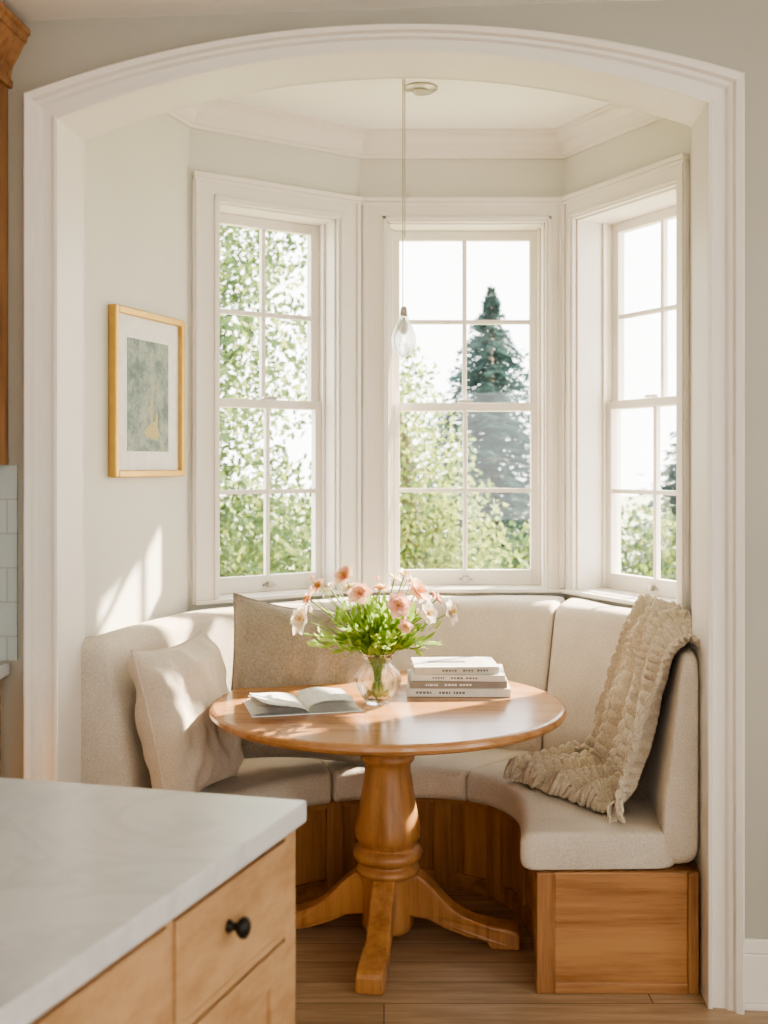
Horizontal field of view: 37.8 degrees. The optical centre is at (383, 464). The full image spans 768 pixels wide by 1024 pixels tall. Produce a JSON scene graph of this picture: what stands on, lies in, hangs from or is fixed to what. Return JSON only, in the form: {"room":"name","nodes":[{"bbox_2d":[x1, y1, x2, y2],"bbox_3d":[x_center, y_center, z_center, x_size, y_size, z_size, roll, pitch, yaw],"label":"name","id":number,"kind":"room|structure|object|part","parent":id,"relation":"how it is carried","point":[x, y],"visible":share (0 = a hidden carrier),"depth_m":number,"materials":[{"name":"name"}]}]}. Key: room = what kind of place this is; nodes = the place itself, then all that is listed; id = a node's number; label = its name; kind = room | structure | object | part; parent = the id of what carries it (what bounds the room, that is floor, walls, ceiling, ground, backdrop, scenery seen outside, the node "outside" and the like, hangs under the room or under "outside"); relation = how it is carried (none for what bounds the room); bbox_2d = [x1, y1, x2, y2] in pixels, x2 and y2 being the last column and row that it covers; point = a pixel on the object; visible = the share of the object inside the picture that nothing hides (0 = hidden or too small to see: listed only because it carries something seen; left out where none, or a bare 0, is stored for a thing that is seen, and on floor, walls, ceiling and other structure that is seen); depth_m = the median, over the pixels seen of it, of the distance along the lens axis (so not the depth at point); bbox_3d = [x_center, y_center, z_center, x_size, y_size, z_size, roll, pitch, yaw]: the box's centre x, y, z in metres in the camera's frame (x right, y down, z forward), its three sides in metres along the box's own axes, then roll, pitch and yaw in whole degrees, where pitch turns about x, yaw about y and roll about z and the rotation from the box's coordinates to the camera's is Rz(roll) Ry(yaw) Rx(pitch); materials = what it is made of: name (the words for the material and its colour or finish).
{"room":"kitchen breakfast nook","nodes":[
{"label":"kitchen breakfast nook","id":0,"kind":"room"},
{"bbox_2d":[85,114,189,638],"bbox_3d":[-0.969,0.025,3.815,0.150,2.950,1.008,0,0,18],"label":"wall","id":1,"kind":"structure","parent":0,"point":[137,175],"depth_m":3.88,"materials":[{"name":"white paint"}]},
{"bbox_2d":[108,304,184,477],"bbox_3d":[-0.829,-0.247,3.948,0.031,0.578,0.480,0,0,18],"label":"framed picture","id":2,"kind":"object","parent":1,"relation":"attached to","point":[146,350],"visible":1,"depth_m":3.92,"materials":[{"name":"paper"}]},
{"bbox_2d":[127,337,167,451],"bbox_3d":[-0.830,-0.242,3.949,0.002,0.388,0.280,0,0,18],"label":"artwork","id":3,"kind":"object","parent":2,"relation":"attached to","point":[147,357],"depth_m":3.94},
{"bbox_2d":[190,128,359,610],"bbox_3d":[-0.467,0.025,4.556,0.771,2.950,0.170,0,0,-34],"label":"wall","id":4,"kind":"structure","parent":0,"point":[210,152],"depth_m":4.44,"materials":[{"name":"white paint"}]},
{"bbox_2d":[192,170,361,604],"bbox_3d":[-0.464,-0.292,4.551,0.759,1.651,0.242,0,0,-34],"label":"window","id":5,"kind":"structure","parent":4,"relation":"in","point":[330,222],"depth_m":4.60,"materials":[{"name":"beige paint"}]},
{"bbox_2d":[0,0,646,20],"bbox_3d":[0.000,-1.347,0.407,5.200,0.100,6.015,0,0,0],"label":"ceiling","id":6,"kind":"structure","parent":0,"point":[25,10],"depth_m":3.17,"materials":[{"name":"paint"}]},
{"bbox_2d":[0,0,767,938],"bbox_3d":[-0.015,0.025,3.283,5.240,2.950,0.188,0,0,5],"label":"wall","id":7,"kind":"structure","parent":0,"point":[732,34],"depth_m":3.13,"materials":[{"name":"beige paint"}]},
{"bbox_2d":[0,465,17,659],"bbox_3d":[-1.792,0.285,3.329,1.450,0.570,0.008,0,0,5],"label":"tile backsplash","id":8,"kind":"structure","parent":7,"relation":"attached to","point":[8,473],"depth_m":3.27,"materials":[{"name":"beige tile"}]},
{"bbox_2d":[0,1,29,464],"bbox_3d":[-1.765,-0.635,3.125,1.466,1.270,0.521,0,0,0],"label":"upper cabinet","id":9,"kind":"object","parent":7,"relation":"attached to","point":[14,33],"depth_m":3.24,"materials":[{"name":"brown wood"}]},
{"bbox_2d":[23,23,744,1014],"bbox_3d":[-0.017,0.131,3.259,2.032,2.738,0.245,0,0,5],"label":"trim","id":10,"kind":"structure","parent":7,"relation":"attached to","point":[708,97],"depth_m":3.20,"materials":[{"name":"white wood"}]},
{"bbox_2d":[83,77,692,648],"bbox_3d":[-0.007,0.131,3.384,2.027,2.738,0.180,0,0,0],"label":"arch","id":11,"kind":"object","parent":7,"relation":"attached to","point":[103,133],"depth_m":3.39,"materials":[{"name":"white paint"}]},
{"bbox_2d":[745,938,767,1010],"bbox_3d":[1.729,1.405,3.031,1.482,0.190,0.030,0,0,5],"label":"baseboard","id":12,"kind":"structure","parent":7,"relation":"attached to","point":[756,949],"depth_m":3.09,"materials":[{"name":"beige paint"}]},
{"bbox_2d":[221,79,608,128],"bbox_3d":[0.050,-1.435,4.025,2.600,0.100,1.850,0,0,0],"label":"ceiling nook","id":13,"kind":"structure","parent":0,"point":[377,103],"depth_m":4.30,"materials":[{"name":"white paint"}]},
{"bbox_2d":[399,79,408,334],"bbox_3d":[0.070,-0.883,3.950,0.088,1.004,0.088,0,0,0],"label":"pendant light","id":14,"kind":"object","parent":13,"relation":"hanging from","point":[403,328],"visible":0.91,"depth_m":3.95,"materials":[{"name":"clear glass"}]},
{"bbox_3d":[0.070,-0.458,3.950,0.088,0.154,0.088,0,0,0],"label":"lamp shade","id":15,"kind":"part","parent":14,"relation":"part of","materials":[{"name":"clear glass"}]},
{"bbox_2d":[405,82,437,95],"bbox_3d":[0.135,-1.376,4.110,0.124,0.016,0.124,0,0,0],"label":"ceiling canopy","id":16,"kind":"object","parent":13,"relation":"attached to","point":[417,88],"depth_m":4.09,"materials":[{"name":"beige metal"}]},
{"bbox_2d":[360,159,564,598],"bbox_3d":[0.330,0.025,4.785,0.860,2.950,0.170,0,0,0],"label":"wall","id":17,"kind":"structure","parent":0,"point":[378,177],"depth_m":4.70,"materials":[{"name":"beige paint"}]},
{"bbox_2d":[362,197,562,592],"bbox_3d":[0.330,-0.292,4.779,0.848,1.651,0.242,0,0,0],"label":"window","id":18,"kind":"structure","parent":17,"relation":"in","point":[537,221],"depth_m":4.68,"materials":[{"name":"beige paint"}]},
{"bbox_2d":[295,889,767,1023],"bbox_3d":[0.000,1.560,1.250,5.200,0.120,7.700,0,0,0],"label":"floor","id":19,"kind":"structure","parent":0,"point":[437,974],"depth_m":3.19,"materials":[{"name":"brown wood"}]},
{"bbox_2d":[0,662,9,776],"bbox_3d":[-1.828,1.038,3.013,1.430,0.925,0.640,0,0,5],"label":"base cabinet","id":20,"kind":"object","parent":19,"relation":"on","point":[4,666],"visible":0.74,"depth_m":3.25,"materials":[{"name":"brown wood"}]},
{"bbox_2d":[0,662,9,678],"bbox_3d":[-1.829,0.594,3.009,1.430,0.038,0.633,0,0,5],"label":"countertop","id":21,"kind":"structure","parent":20,"relation":"on","point":[4,666],"depth_m":3.23,"materials":[{"name":"grey stone"}]},
{"bbox_2d":[0,777,305,1023],"bbox_3d":[-0.803,1.040,1.311,0.865,0.920,1.641,0,0,20],"label":"kitchen island","id":22,"kind":"object","parent":19,"relation":"on","point":[119,905],"visible":1,"depth_m":1.65,"materials":[{"name":"grey stone"}]},
{"bbox_2d":[209,670,566,995],"bbox_3d":[0.012,1.125,3.550,1.120,0.750,1.120,0,0,0],"label":"round pedestal table","id":23,"kind":"object","parent":19,"relation":"on","point":[387,885],"visible":0.9,"depth_m":3.46,"materials":[{"name":"brown wood"}]},
{"bbox_2d":[243,687,362,717],"bbox_3d":[-0.257,0.723,3.477,0.336,0.052,0.255,0,0,-14],"label":"open magazine","id":24,"kind":"object","parent":23,"relation":"on","point":[313,700],"visible":1,"depth_m":3.41,"materials":[{"name":"white paper"}]},
{"bbox_2d":[290,564,458,705],"bbox_3d":[-0.027,0.529,3.520,0.528,0.439,0.370,0,0,0],"label":"flower vase","id":25,"kind":"object","parent":23,"relation":"on","point":[378,628],"visible":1,"depth_m":3.48,"materials":[{"name":"clear glass"}]},
{"bbox_2d":[407,657,510,696],"bbox_3d":[0.245,0.702,3.730,0.343,0.094,0.236,0,0,0],"label":"book stack","id":26,"kind":"object","parent":23,"relation":"on","point":[428,676],"visible":1,"depth_m":3.63,"materials":[{"name":"white paper"}]},
{"bbox_2d":[81,595,698,993],"bbox_3d":[0.040,1.017,3.924,2.024,0.966,1.501,0,0,0],"label":"bench","id":27,"kind":"object","parent":19,"relation":"on","point":[605,908],"visible":0.48,"depth_m":3.55,"materials":[{"name":"beige fabric"}]},
{"bbox_2d":[127,628,243,791],"bbox_3d":[-0.627,0.804,3.588,0.270,0.500,0.443,0,0,20],"label":"throw pillow","id":28,"kind":"object","parent":27,"relation":"on","point":[177,686],"visible":0.88,"depth_m":3.44,"materials":[{"name":"fabric"}]},
{"bbox_2d":[231,593,365,764],"bbox_3d":[-0.283,0.750,3.901,0.593,0.611,0.267,0,0,-15],"label":"throw pillow","id":29,"kind":"object","parent":27,"relation":"on","point":[267,653],"visible":0.49,"depth_m":3.83,"materials":[{"name":"beige fabric"}]},
{"bbox_2d":[503,593,699,823],"bbox_3d":[0.885,0.771,3.601,0.742,0.627,0.708,0,0,-31],"label":"knit throw blanket","id":30,"kind":"object","parent":27,"relation":"on","point":[602,773],"visible":0.97,"depth_m":3.56,"materials":[{"name":"fabric"}]},
{"bbox_2d":[565,118,689,610],"bbox_3d":[1.031,0.025,4.410,0.225,2.950,0.760,0,0,-27],"label":"wall","id":31,"kind":"structure","parent":0,"point":[662,139],"depth_m":4.29,"materials":[{"name":"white paint"}]},
{"bbox_2d":[166,99,662,158],"bbox_3d":[0.030,-1.335,3.985,2.140,0.100,1.430,0,0,0],"label":"crown molding","id":32,"kind":"structure","parent":31,"relation":"attached to","point":[608,122],"depth_m":4.57,"materials":[{"name":"beige paint"}]},
{"bbox_2d":[560,153,688,610],"bbox_3d":[1.025,-0.292,4.408,0.297,1.651,0.748,0,0,-27],"label":"window","id":33,"kind":"structure","parent":31,"relation":"in","point":[596,219],"depth_m":4.63,"materials":[{"name":"beige paint"}]},
{"bbox_2d":[690,127,691,643],"bbox_3d":[1.137,0.025,3.613,0.150,2.950,0.803,0,0,5],"label":"wall","id":34,"kind":"structure","parent":0,"point":[690,127],"depth_m":4.00,"materials":[{"name":"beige paint"}]},
{"label":"outside","id":35,"kind":"structure","parent":0,"visible":0},
{"bbox_2d":[220,496,673,574],"bbox_3d":[0.000,2.575,47.650,120.000,0.150,84.700,0,0,0],"label":"lawn","id":36,"kind":"structure","parent":35,"point":[644,500],"depth_m":57.73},
{"bbox_2d":[220,225,311,576],"bbox_3d":[-2.382,-0.396,10.444,4.228,5.800,3.144,0,0,12],"label":"deciduous tree","id":37,"kind":"object","parent":36,"relation":"on","point":[246,323],"visible":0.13,"depth_m":10.19,"materials":[{"name":"green plant"}]},
{"bbox_2d":[298,339,529,570],"bbox_3d":[0.311,0.599,11.324,2.380,3.812,1.822,0,0,0],"label":"deciduous tree","id":38,"kind":"object","parent":36,"relation":"on","point":[418,547],"visible":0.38,"depth_m":11.22,"materials":[{"name":"green plant"}]},
{"bbox_2d":[220,483,675,578],"bbox_3d":[0.468,1.341,14.067,8.866,2.257,2.706,0,0,0],"label":"shrubs","id":39,"kind":"object","parent":36,"relation":"on","point":[641,548],"visible":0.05,"depth_m":13.78,"materials":[{"name":"green plant"}]},
{"bbox_2d":[401,284,640,573],"bbox_3d":[1.573,-0.200,17.997,6.300,5.400,5.686,0,0,4],"label":"conifer tree","id":40,"kind":"object","parent":36,"relation":"on","point":[494,377],"visible":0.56,"depth_m":17.70,"materials":[{"name":"green plant"}]},
{"bbox_2d":[621,431,675,574],"bbox_3d":[4.956,0.450,17.171,4.208,4.100,4.331,0,0,0],"label":"conifer tree","id":41,"kind":"object","parent":36,"relation":"on","point":[670,474],"visible":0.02,"depth_m":17.00,"materials":[{"name":"green plant"}]},
{"bbox_2d":[639,517,675,579],"bbox_3d":[4.402,1.046,12.455,3.235,2.920,2.102,0,0,0],"label":"deciduous tree","id":42,"kind":"object","parent":36,"relation":"on","point":[670,576],"visible":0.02,"depth_m":12.46,"materials":[{"name":"green plant"}]}
]}

